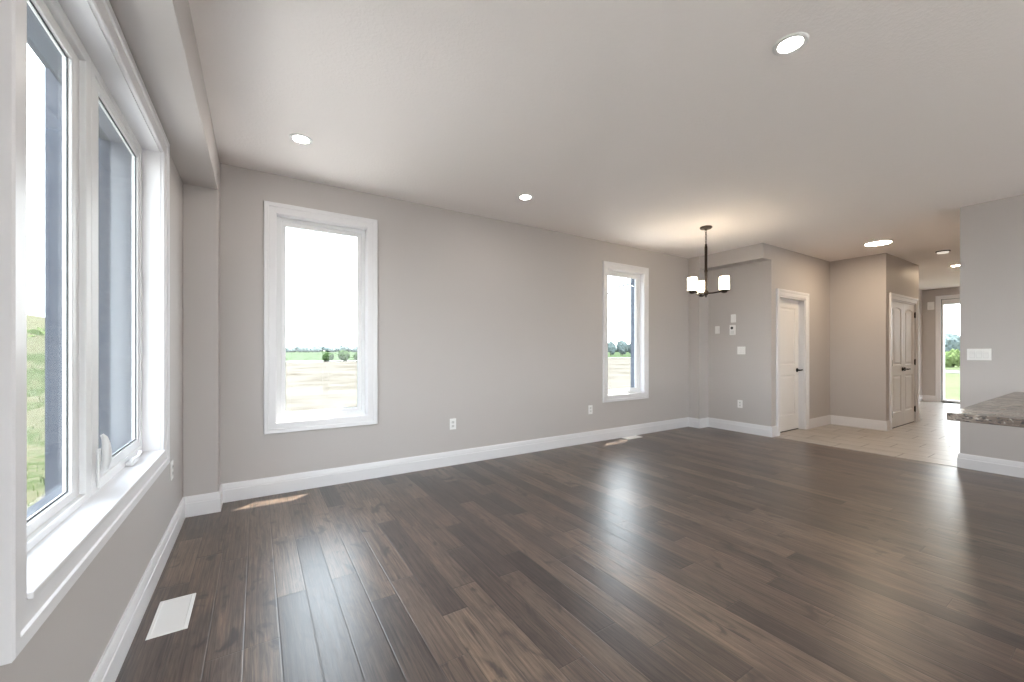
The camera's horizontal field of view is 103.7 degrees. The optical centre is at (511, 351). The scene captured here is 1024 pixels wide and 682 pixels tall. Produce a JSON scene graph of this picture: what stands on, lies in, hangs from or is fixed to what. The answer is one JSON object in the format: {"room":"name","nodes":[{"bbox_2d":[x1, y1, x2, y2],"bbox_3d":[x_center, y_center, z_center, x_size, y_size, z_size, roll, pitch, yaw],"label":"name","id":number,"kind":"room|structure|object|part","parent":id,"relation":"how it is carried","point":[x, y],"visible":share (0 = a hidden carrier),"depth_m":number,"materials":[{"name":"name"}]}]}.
{"room":"empty living room","nodes":[
{"label":"empty living room","id":0,"kind":"room"},
{"bbox_2d":[45,67,100,495],"bbox_3d":[-3.215,-0.305,3.200,0.580,3.950,0.350,0,0,-32],"label":"wall","id":1,"kind":"structure","parent":0,"point":[53,88],"depth_m":2.92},
{"bbox_2d":[27,40,47,67],"bbox_3d":[-1.849,-2.125,1.047,0.580,0.150,4.750,0,0,-32],"label":"soffit","id":2,"kind":"structure","parent":1,"relation":"attached to","point":[28,42],"depth_m":2.77,"materials":[{"name":"white"}]},
{"bbox_2d":[0,3,182,681],"bbox_3d":[-0.561,-0.100,-0.208,0.250,2.840,7.750,0,0,-32],"label":"wall","id":3,"kind":"structure","parent":0,"point":[70,644],"depth_m":2.17,"materials":[{"name":"beige paint"}]},
{"bbox_2d":[0,0,169,665],"bbox_3d":[-1.607,-0.284,1.577,0.153,1.889,1.809,0,0,-32],"label":"window","id":4,"kind":"structure","parent":3,"relation":"in","point":[43,554],"depth_m":1.44,"materials":[{"name":"white paint"}]},
{"bbox_3d":[-1.439,-0.277,1.201,0.026,1.624,0.688,0,0,-32],"label":"sash","id":5,"kind":"part","parent":4,"relation":"part of","materials":[{"name":"white plastic"}]},
{"bbox_3d":[-1.433,-0.284,1.205,0.048,1.695,0.800,0,0,-32],"label":"frame","id":6,"kind":"part","parent":4,"relation":"part of","materials":[{"name":"white plastic"}]},
{"bbox_3d":[-1.657,0.468,1.613,0.010,0.155,0.024,0,0,-32],"label":"lock plate","id":7,"kind":"part","parent":4,"relation":"part of","materials":[{"name":"white plastic"}]},
{"bbox_3d":[-1.645,0.410,1.626,0.039,0.157,0.030,0,0,-32],"label":"lock lever","id":8,"kind":"part","parent":4,"relation":"part of","materials":[{"name":"white plastic"}]},
{"bbox_3d":[-1.862,-0.284,1.890,0.038,1.695,0.812,0,0,-32],"label":"frame","id":9,"kind":"part","parent":4,"relation":"part of","materials":[{"name":"white plastic"}]},
{"bbox_3d":[-1.866,-0.289,1.897,0.026,1.619,0.742,0,0,-32],"label":"sash","id":10,"kind":"part","parent":4,"relation":"part of","materials":[{"name":"white plastic"}]},
{"bbox_3d":[-1.890,0.526,2.022,0.022,0.033,0.137,0,0,-28],"label":"crank handle","id":11,"kind":"part","parent":4,"relation":"part of","materials":[{"name":"white plastic"}]},
{"bbox_2d":[89,497,185,681],"bbox_3d":[-0.460,1.145,-0.117,0.018,0.150,7.295,0,0,-32],"label":"baseboard","id":12,"kind":"structure","parent":3,"relation":"attached to","point":[108,668],"depth_m":1.76,"materials":[{"name":"white paint"}]},
{"bbox_2d":[170,460,172,480],"bbox_3d":[-2.163,0.755,2.559,0.009,0.118,0.074,0,0,-32],"label":"wall outlet","id":13,"kind":"object","parent":3,"relation":"attached to","point":[171,462],"visible":1,"depth_m":2.53,"materials":[{"name":"white plastic"}]},
{"bbox_2d":[109,0,217,189],"bbox_3d":[-0.379,-1.377,-0.066,0.210,0.285,7.295,0,0,-32],"label":"wall","id":14,"kind":"structure","parent":0,"point":[159,35],"depth_m":1.84,"materials":[{"name":"beige paint"}]},
{"bbox_2d":[183,155,219,496],"bbox_3d":[-2.388,-0.150,3.100,0.210,2.740,0.205,0,0,-32],"label":"wall column","id":15,"kind":"structure","parent":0,"point":[201,205],"depth_m":3.02,"materials":[{"name":"beige paint"}]},
{"bbox_2d":[184,484,222,517],"bbox_3d":[-2.376,1.145,3.098,0.228,0.150,0.223,0,0,-32],"label":"baseboard","id":16,"kind":"structure","parent":15,"relation":"attached to","point":[207,503],"depth_m":3.01,"materials":[{"name":"white paint"}]},
{"bbox_2d":[220,163,687,483],"bbox_3d":[0.213,-0.100,5.021,7.160,2.840,0.250,0,0,-32],"label":"wall","id":17,"kind":"structure","parent":0,"point":[492,326],"depth_m":4.32,"materials":[{"name":"beige paint"}]},
{"bbox_2d":[264,200,377,434],"bbox_3d":[-1.730,-0.287,3.693,0.937,1.974,0.140,0,0,-32],"label":"window","id":18,"kind":"structure","parent":17,"relation":"in","point":[277,216],"depth_m":3.61,"materials":[{"name":"white paint"}]},
{"bbox_3d":[-1.753,-0.287,3.728,0.773,1.810,0.055,0,0,-32],"label":"frame","id":19,"kind":"part","parent":18,"relation":"part of","materials":[{"name":"white plastic"}]},
{"bbox_3d":[-1.754,-0.287,3.729,0.675,1.712,0.033,0,0,-32],"label":"sash","id":20,"kind":"part","parent":18,"relation":"part of","materials":[{"name":"white plastic"}]},
{"bbox_2d":[450,418,455,429],"bbox_3d":[-0.636,0.780,4.328,0.074,0.118,0.009,0,0,-32],"label":"wall outlet","id":21,"kind":"object","parent":17,"relation":"attached to","point":[452,421],"visible":1,"depth_m":4.33,"materials":[{"name":"white plastic"}]},
{"bbox_2d":[221,417,688,502],"bbox_3d":[0.268,1.145,4.897,6.200,0.150,0.018,0,0,-32],"label":"baseboard","id":22,"kind":"structure","parent":17,"relation":"attached to","point":[248,489],"depth_m":4.10,"materials":[{"name":"white paint"}]},
{"bbox_2d":[588,405,592,413],"bbox_3d":[1.055,0.780,5.401,0.074,0.118,0.009,0,0,-32],"label":"wall outlet","id":23,"kind":"object","parent":17,"relation":"attached to","point":[590,407],"visible":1,"depth_m":5.40,"materials":[{"name":"white plastic"}]},
{"bbox_2d":[603,261,648,402],"bbox_3d":[1.615,-0.274,5.816,0.934,1.947,0.140,0,0,-32],"label":"window","id":24,"kind":"structure","parent":17,"relation":"in","point":[640,274],"depth_m":5.97,"materials":[{"name":"white paint"}]},
{"bbox_3d":[1.592,-0.274,5.853,0.672,1.685,0.033,0,0,-32],"label":"sash","id":25,"kind":"part","parent":24,"relation":"part of","materials":[{"name":"white plastic"}]},
{"bbox_3d":[1.592,-0.274,5.852,0.770,1.783,0.055,0,0,-32],"label":"frame","id":26,"kind":"part","parent":24,"relation":"part of","materials":[{"name":"white plastic"}]},
{"bbox_2d":[115,401,1023,681],"bbox_3d":[5.540,1.280,3.812,14.860,0.120,8.000,0,0,-32],"label":"floor","id":27,"kind":"structure","parent":0,"point":[685,554],"depth_m":2.24,"materials":[{"name":"brown wood"}]},
{"bbox_2d":[146,593,195,639],"bbox_3d":[-1.571,1.217,1.863,0.140,0.006,0.305,0,0,-32],"label":"floor vent","id":28,"kind":"object","parent":27,"relation":"in","point":[172,615],"visible":1,"depth_m":1.84,"materials":[{"name":"white plastic"}]},
{"bbox_2d":[622,435,640,439],"bbox_3d":[1.707,1.217,5.708,0.300,0.006,0.130,0,0,-32],"label":"floor vent","id":29,"kind":"object","parent":27,"relation":"in","point":[635,436],"visible":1,"depth_m":5.69,"materials":[{"name":"white plastic"}]},
{"bbox_2d":[775,436,956,466],"bbox_3d":[4.234,1.218,5.001,0.040,0.004,1.812,0,0,-32],"label":"trim","id":30,"kind":"structure","parent":27,"relation":"on","point":[775,436],"depth_m":4.83,"materials":[{"name":"wood"}]},
{"bbox_2d":[947,392,1023,427],"bbox_3d":[3.600,0.760,1.471,1.924,0.920,2.426,0,0,-32],"label":"countertop","id":31,"kind":"structure","parent":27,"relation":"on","point":[1008,409],"depth_m":1.98,"materials":[{"name":"stone"}]},
{"bbox_2d":[188,0,1023,289],"bbox_3d":[5.540,-1.595,3.812,14.860,0.150,8.000,0,0,-32],"label":"ceiling","id":32,"kind":"structure","parent":0,"point":[641,124],"depth_m":2.56,"materials":[{"name":"white paint"}]},
{"bbox_2d":[289,133,312,144],"bbox_3d":[-1.509,-1.516,2.874,0.152,0.007,0.152,0,0,-32],"label":"recessed light","id":33,"kind":"object","parent":32,"relation":"in","point":[298,138],"visible":1,"depth_m":2.87,"materials":[{"name":"white plastic"}]},
{"bbox_2d":[518,194,532,199],"bbox_3d":[0.133,-1.516,3.953,0.152,0.007,0.152,0,0,-32],"label":"recessed light","id":34,"kind":"object","parent":32,"relation":"in","point":[522,196],"visible":1,"depth_m":3.95,"materials":[{"name":"white plastic"}]},
{"bbox_2d":[687,225,729,296],"bbox_3d":[2.357,-1.090,4.868,0.460,0.860,0.462,0,0,-32],"label":"chandelier","id":35,"kind":"object","parent":32,"relation":"hanging from","point":[700,287],"visible":1,"depth_m":4.84,"materials":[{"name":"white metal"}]},
{"bbox_3d":[2.172,-0.812,4.841,0.110,0.155,0.110,0,0,-32],"label":"lamp shade","id":36,"kind":"part","parent":35,"relation":"part of","materials":[{"name":"white glass"}]},
{"bbox_3d":[2.225,-0.714,4.875,0.246,0.038,0.120,0,0,-32],"label":"arm","id":37,"kind":"part","parent":35,"relation":"part of","materials":[{"name":"brown metal"}]},
{"bbox_3d":[2.409,-0.812,5.104,0.110,0.155,0.110,0,0,-32],"label":"lamp shade","id":38,"kind":"part","parent":35,"relation":"part of","materials":[{"name":"white glass"}]},
{"bbox_3d":[2.366,-0.988,4.904,0.060,0.655,0.060,0,0,-32],"label":"rod","id":39,"kind":"part","parent":35,"relation":"part of","materials":[{"name":"brown metal"}]},
{"bbox_3d":[2.484,-0.714,4.821,0.120,0.038,0.245,0,0,-32],"label":"arm","id":40,"kind":"part","parent":35,"relation":"part of","materials":[{"name":"brown metal"}]},
{"bbox_3d":[2.518,-0.812,4.768,0.110,0.155,0.110,0,0,-32],"label":"lamp shade","id":41,"kind":"part","parent":35,"relation":"part of","materials":[{"name":"white glass"}]},
{"bbox_2d":[772,32,808,55],"bbox_3d":[1.375,-1.516,1.986,0.152,0.007,0.152,0,0,-32],"label":"recessed light","id":42,"kind":"object","parent":32,"relation":"in","point":[791,43],"visible":1,"depth_m":1.98,"materials":[{"name":"white plastic"}]},
{"bbox_2d":[864,239,892,245],"bbox_3d":[5.075,-1.506,5.572,0.300,0.028,0.300,0,0,-32],"label":"recessed light","id":43,"kind":"object","parent":32,"relation":"in","point":[881,241],"visible":1,"depth_m":5.51,"materials":[{"name":"white plastic"}]},
{"bbox_2d":[865,241,891,245],"bbox_3d":[5.075,-1.505,5.572,0.276,0.026,0.276,0,0,-32],"label":"diffuser","id":44,"kind":"object","parent":43,"relation":"attached to","point":[871,243],"depth_m":5.55,"materials":[{"name":"white"}]},
{"bbox_2d":[935,250,950,253],"bbox_3d":[6.518,-1.499,6.079,0.160,0.042,0.160,0,0,-32],"label":"ceiling light","id":45,"kind":"object","parent":32,"relation":"attached to","point":[941,251],"visible":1,"depth_m":6.04,"materials":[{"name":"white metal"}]},
{"bbox_2d":[688,256,707,418],"bbox_3d":[3.037,-0.150,6.552,0.250,2.740,0.190,0,0,-32],"label":"wall","id":46,"kind":"structure","parent":0,"point":[697,306],"depth_m":6.47,"materials":[{"name":"beige paint"}]},
{"bbox_2d":[700,243,770,270],"bbox_3d":[3.351,-1.415,6.076,0.230,0.210,0.950,0,0,-32],"label":"wall","id":47,"kind":"structure","parent":0,"point":[760,252],"depth_m":5.93,"materials":[{"name":"beige paint"}]},
{"bbox_2d":[708,245,777,426],"bbox_3d":[3.481,-0.150,6.272,0.200,2.740,1.140,0,0,-32],"label":"wall","id":48,"kind":"structure","parent":0,"point":[749,377],"depth_m":6.05,"materials":[{"name":"beige paint"}]},
{"bbox_2d":[715,326,719,333],"bbox_3d":[3.271,-0.345,6.405,0.012,0.118,0.074,0,0,-32],"label":"light switch","id":49,"kind":"object","parent":48,"relation":"attached to","point":[717,328],"visible":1,"depth_m":6.40,"materials":[{"name":"white plastic"}]},
{"bbox_2d":[689,417,776,436],"bbox_3d":[3.369,1.145,6.197,1.217,0.150,0.264,0,0,43],"label":"baseboard","id":50,"kind":"structure","parent":48,"relation":"attached to","point":[768,431],"depth_m":6.16,"materials":[{"name":"white paint"}]},
{"bbox_2d":[730,325,735,334],"bbox_3d":[3.400,-0.333,6.199,0.014,0.150,0.090,0,0,-32],"label":"thermostat plate","id":51,"kind":"object","parent":48,"relation":"attached to","point":[732,327],"visible":1,"depth_m":6.19,"materials":[{"name":"white plastic"}]},
{"bbox_2d":[731,314,735,322],"bbox_3d":[3.407,-0.510,6.189,0.013,0.125,0.074,0,0,-32],"label":"wall plate","id":52,"kind":"object","parent":48,"relation":"attached to","point":[733,316],"visible":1,"depth_m":6.18,"materials":[{"name":"white plastic"}]},
{"bbox_2d":[738,400,742,407],"bbox_3d":[3.462,0.795,6.106,0.009,0.118,0.074,0,0,-32],"label":"wall outlet","id":53,"kind":"object","parent":48,"relation":"attached to","point":[740,402],"visible":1,"depth_m":6.10,"materials":[{"name":"white plastic"}]},
{"bbox_2d":[737,347,744,353],"bbox_3d":[3.472,-0.017,6.088,0.012,0.118,0.120,0,0,-32],"label":"light switch","id":54,"kind":"object","parent":48,"relation":"attached to","point":[740,350],"visible":1,"depth_m":6.09,"materials":[{"name":"white plastic"}]},
{"bbox_2d":[778,247,829,418],"bbox_3d":[4.641,-0.150,6.404,1.900,2.740,0.120,0,0,-32],"label":"wall","id":55,"kind":"structure","parent":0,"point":[798,272],"depth_m":6.48,"materials":[{"name":"beige paint"}]},
{"bbox_2d":[776,288,808,435],"bbox_3d":[4.220,0.154,6.120,1.019,2.132,0.143,0,0,-32],"label":"door","id":56,"kind":"structure","parent":55,"relation":"attached to","point":[792,307],"depth_m":6.24,"materials":[{"name":"white paint"}]},
{"bbox_2d":[809,415,830,428],"bbox_3d":[5.029,1.145,6.568,0.828,0.150,0.018,0,0,-32],"label":"baseboard","id":57,"kind":"structure","parent":55,"relation":"attached to","point":[824,420],"depth_m":6.54,"materials":[{"name":"white paint"}]},
{"bbox_2d":[830,253,888,420],"bbox_3d":[5.618,-0.150,6.526,0.120,2.740,0.720,0,0,-32],"label":"wall","id":58,"kind":"structure","parent":0,"point":[859,286],"depth_m":6.45,"materials":[{"name":"beige paint"}]},
{"bbox_2d":[830,415,890,430],"bbox_3d":[5.625,1.145,6.520,0.161,0.150,0.738,0,0,-32],"label":"baseboard","id":59,"kind":"structure","parent":58,"relation":"attached to","point":[837,420],"depth_m":6.43,"materials":[{"name":"white paint"}]},
{"bbox_2d":[889,254,918,298],"bbox_3d":[6.484,-0.150,6.720,1.550,2.740,0.120,0,0,-32],"label":"wall","id":60,"kind":"structure","parent":0,"point":[903,274],"depth_m":6.64,"materials":[{"name":"beige paint"}]},
{"bbox_2d":[889,293,918,429],"bbox_3d":[6.458,0.151,6.671,1.409,2.137,0.172,0,0,-32],"label":"door","id":61,"kind":"structure","parent":60,"relation":"in","point":[903,310],"depth_m":6.65,"materials":[{"name":"white paint"}]},
{"bbox_2d":[919,289,921,394],"bbox_3d":[8.357,-0.150,8.881,4.170,2.740,0.120,0,0,-32],"label":"wall","id":62,"kind":"structure","parent":0,"point":[920,291],"depth_m":9.87,"materials":[{"name":"beige paint"}]},
{"bbox_2d":[919,395,934,401],"bbox_3d":[8.510,1.145,8.752,4.050,0.150,0.260,0,0,-32],"label":"baseboard","id":63,"kind":"structure","parent":62,"relation":"attached to","point":[930,398],"depth_m":9.83,"materials":[{"name":"white paint"}]},
{"bbox_2d":[922,287,959,401],"bbox_3d":[10.716,-0.100,9.288,0.250,2.840,2.200,0,0,-32],"label":"wall","id":64,"kind":"structure","parent":0,"point":[928,316],"depth_m":9.84,"materials":[{"name":"beige paint"}]},
{"bbox_2d":[927,302,933,309],"bbox_3d":[10.216,-1.115,9.803,0.041,0.190,0.117,0,0,-32],"label":"door chime","id":65,"kind":"object","parent":64,"relation":"attached to","point":[930,305],"visible":1,"depth_m":9.80,"materials":[{"name":"white plastic"}]},
{"bbox_2d":[935,294,959,403],"bbox_3d":[10.668,-0.064,9.252,0.190,2.567,1.264,0,0,-32],"label":"door frame","id":66,"kind":"structure","parent":64,"relation":"in","point":[949,299],"depth_m":9.68,"materials":[{"name":"white paint"}]},
{"bbox_3d":[10.576,-0.015,9.454,0.130,2.470,0.630,0,0,-32],"label":"frame","id":67,"kind":"part","parent":66,"relation":"part of","materials":[{"name":"glass"}]},
{"bbox_2d":[960,194,1023,461],"bbox_3d":[6.002,-0.150,2.357,0.140,2.740,4.548,0,0,-32],"label":"wall","id":68,"kind":"structure","parent":0,"point":[991,232],"depth_m":4.05,"materials":[{"name":"beige paint"}]},
{"bbox_2d":[967,349,991,359],"bbox_3d":[4.790,0.030,4.123,0.012,0.118,0.166,0,0,-32],"label":"light switch","id":69,"kind":"object","parent":68,"relation":"attached to","point":[972,354],"visible":1,"depth_m":4.12,"materials":[{"name":"white plastic"}]},
{"bbox_2d":[957,453,1023,477],"bbox_3d":[9.155,1.145,4.369,7.658,0.150,4.566,0,0,-32],"label":"baseboard","id":70,"kind":"structure","parent":68,"relation":"attached to","point":[967,461],"depth_m":4.05,"materials":[{"name":"white paint"}]},
{"label":"outside","id":71,"kind":"structure","parent":0,"visible":0},
{"bbox_2d":[945,366,959,369],"bbox_3d":[179.907,1.030,43.110,250.000,1.000,180.000,0,0,-32],"label":"verge","id":72,"kind":"structure","parent":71,"point":[955,367],"depth_m":36.16,"materials":[{"name":"green plant"}]},
{"bbox_2d":[945,333,959,351],"bbox_3d":[65.546,-0.719,60.748,4.294,4.401,4.184,0,0,-32],"label":"tree","id":73,"kind":"object","parent":72,"relation":"on","point":[952,341],"visible":0.38,"depth_m":59.35,"materials":[{"name":"green plant"}]},
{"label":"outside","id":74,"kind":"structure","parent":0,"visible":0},
{"bbox_2d":[286,351,630,360],"bbox_3d":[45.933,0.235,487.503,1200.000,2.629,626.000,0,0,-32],"label":"field","id":75,"kind":"structure","parent":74,"point":[290,356],"depth_m":123.24,"materials":[{"name":"green plant"}]},
{"bbox_2d":[294,345,305,351],"bbox_3d":[-154.034,-2.098,292.310,7.584,5.456,7.588,0,0,-35],"label":"tree","id":76,"kind":"object","parent":75,"relation":"on","point":[300,348],"visible":0.97,"depth_m":290.28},
{"bbox_2d":[310,346,321,351],"bbox_3d":[-146.041,-1.614,298.963,8.052,5.044,8.151,0,0,16],"label":"tree","id":77,"kind":"object","parent":75,"relation":"on","point":[314,348],"visible":0.94,"depth_m":296.44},
{"bbox_2d":[323,346,335,351],"bbox_3d":[-138.156,-1.521,304.761,8.615,4.846,8.463,0,0,27],"label":"tree","id":78,"kind":"object","parent":75,"relation":"on","point":[328,349],"visible":0.98,"depth_m":302.14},
{"bbox_2d":[337,345,348,351],"bbox_3d":[-130.398,-2.205,308.956,8.499,6.046,8.914,0,0,13],"label":"tree","id":79,"kind":"object","parent":75,"relation":"on","point":[341,347],"visible":0.78,"depth_m":306.82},
{"bbox_2d":[608,341,615,354],"bbox_3d":[36.586,-1.250,148.637,3.995,5.667,4.024,0,0,-32],"label":"tree","id":80,"kind":"object","parent":75,"relation":"on","point":[611,346],"visible":0.84,"depth_m":147.34,"materials":[{"name":"green plant"}]},
{"bbox_2d":[616,339,627,354],"bbox_3d":[41.329,-1.547,150.542,4.317,6.266,4.602,0,0,-32],"label":"tree","id":81,"kind":"object","parent":75,"relation":"on","point":[622,346],"visible":1,"depth_m":149.21,"materials":[{"name":"green plant"}]},
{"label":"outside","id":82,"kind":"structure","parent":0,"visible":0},
{"bbox_3d":[3.648,1.680,-0.942,23.150,0.080,22.500,0,0,-32],"label":"apron","id":83,"kind":"object","parent":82,"visible":0},
{"bbox_3d":[6.043,-0.305,12.126,0.600,3.950,0.180,0,0,-32],"label":"utility pole","id":84,"kind":"object","parent":83,"relation":"on","visible":0},
{"bbox_2d":[608,283,630,294],"bbox_3d":[2.975,-0.197,12.045,5.685,3.746,0.166,0,0,0],"label":"overhead cable","id":85,"kind":"object","parent":84,"relation":"attached to","point":[619,286],"visible":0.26,"depth_m":11.98,"materials":[{"name":"white"}]},
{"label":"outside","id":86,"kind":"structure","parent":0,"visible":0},
{"bbox_2d":[37,357,959,498],"bbox_3d":[36.858,1.698,35.235,220.000,0.076,140.000,0,0,-32],"label":"ground","id":87,"kind":"structure","parent":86,"point":[310,385],"depth_m":22.62,"materials":[{"name":"grass"},{"name":"earth"}]},
{"bbox_2d":[27,314,44,507],"bbox_3d":[-21.939,0.257,9.469,25.100,2.950,28.500,0,0,-32],"label":"bank","id":88,"kind":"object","parent":87,"relation":"on","point":[35,345],"visible":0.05,"depth_m":7.64,"materials":[{"name":"green plant"}]},
{"bbox_2d":[27,327,44,336],"bbox_3d":[-13.815,-0.225,11.659,1.425,1.101,1.436,0,0,4],"label":"shrub","id":89,"kind":"object","parent":88,"relation":"on","point":[33,331],"visible":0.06,"depth_m":11.24,"materials":[{"name":"green plant"}]},
{"bbox_2d":[322,352,333,360],"bbox_3d":[-31.511,0.879,68.886,1.758,1.631,1.804,0,0,16],"label":"shrub","id":90,"kind":"object","parent":87,"relation":"on","point":[327,356],"visible":1,"depth_m":68.35,"materials":[{"name":"green plant"}]},
{"bbox_2d":[338,350,349,360],"bbox_3d":[-29.135,0.664,69.587,1.934,1.990,1.940,0,0,-10],"label":"shrub","id":91,"kind":"object","parent":87,"relation":"on","point":[343,355],"visible":1,"depth_m":68.92,"materials":[{"name":"green plant"}]},
{"bbox_2d":[945,349,959,366],"bbox_3d":[42.019,0.690,38.365,1.710,1.971,1.638,0,0,-32],"label":"shrub","id":92,"kind":"object","parent":87,"relation":"on","point":[952,357],"visible":0.77,"depth_m":37.96,"materials":[{"name":"green plant"}]},
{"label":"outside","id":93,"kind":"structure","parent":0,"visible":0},
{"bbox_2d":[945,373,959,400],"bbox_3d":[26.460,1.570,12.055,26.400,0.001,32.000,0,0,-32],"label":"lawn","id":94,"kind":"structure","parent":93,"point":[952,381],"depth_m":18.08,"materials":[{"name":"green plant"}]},
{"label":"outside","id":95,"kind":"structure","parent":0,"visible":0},
{"bbox_2d":[945,370,959,372],"bbox_3d":[49.556,1.550,7.761,8.000,0.001,80.000,0,0,-32],"label":"road","id":96,"kind":"structure","parent":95,"point":[946,371],"depth_m":31.31,"materials":[{"name":"white"}]}
]}

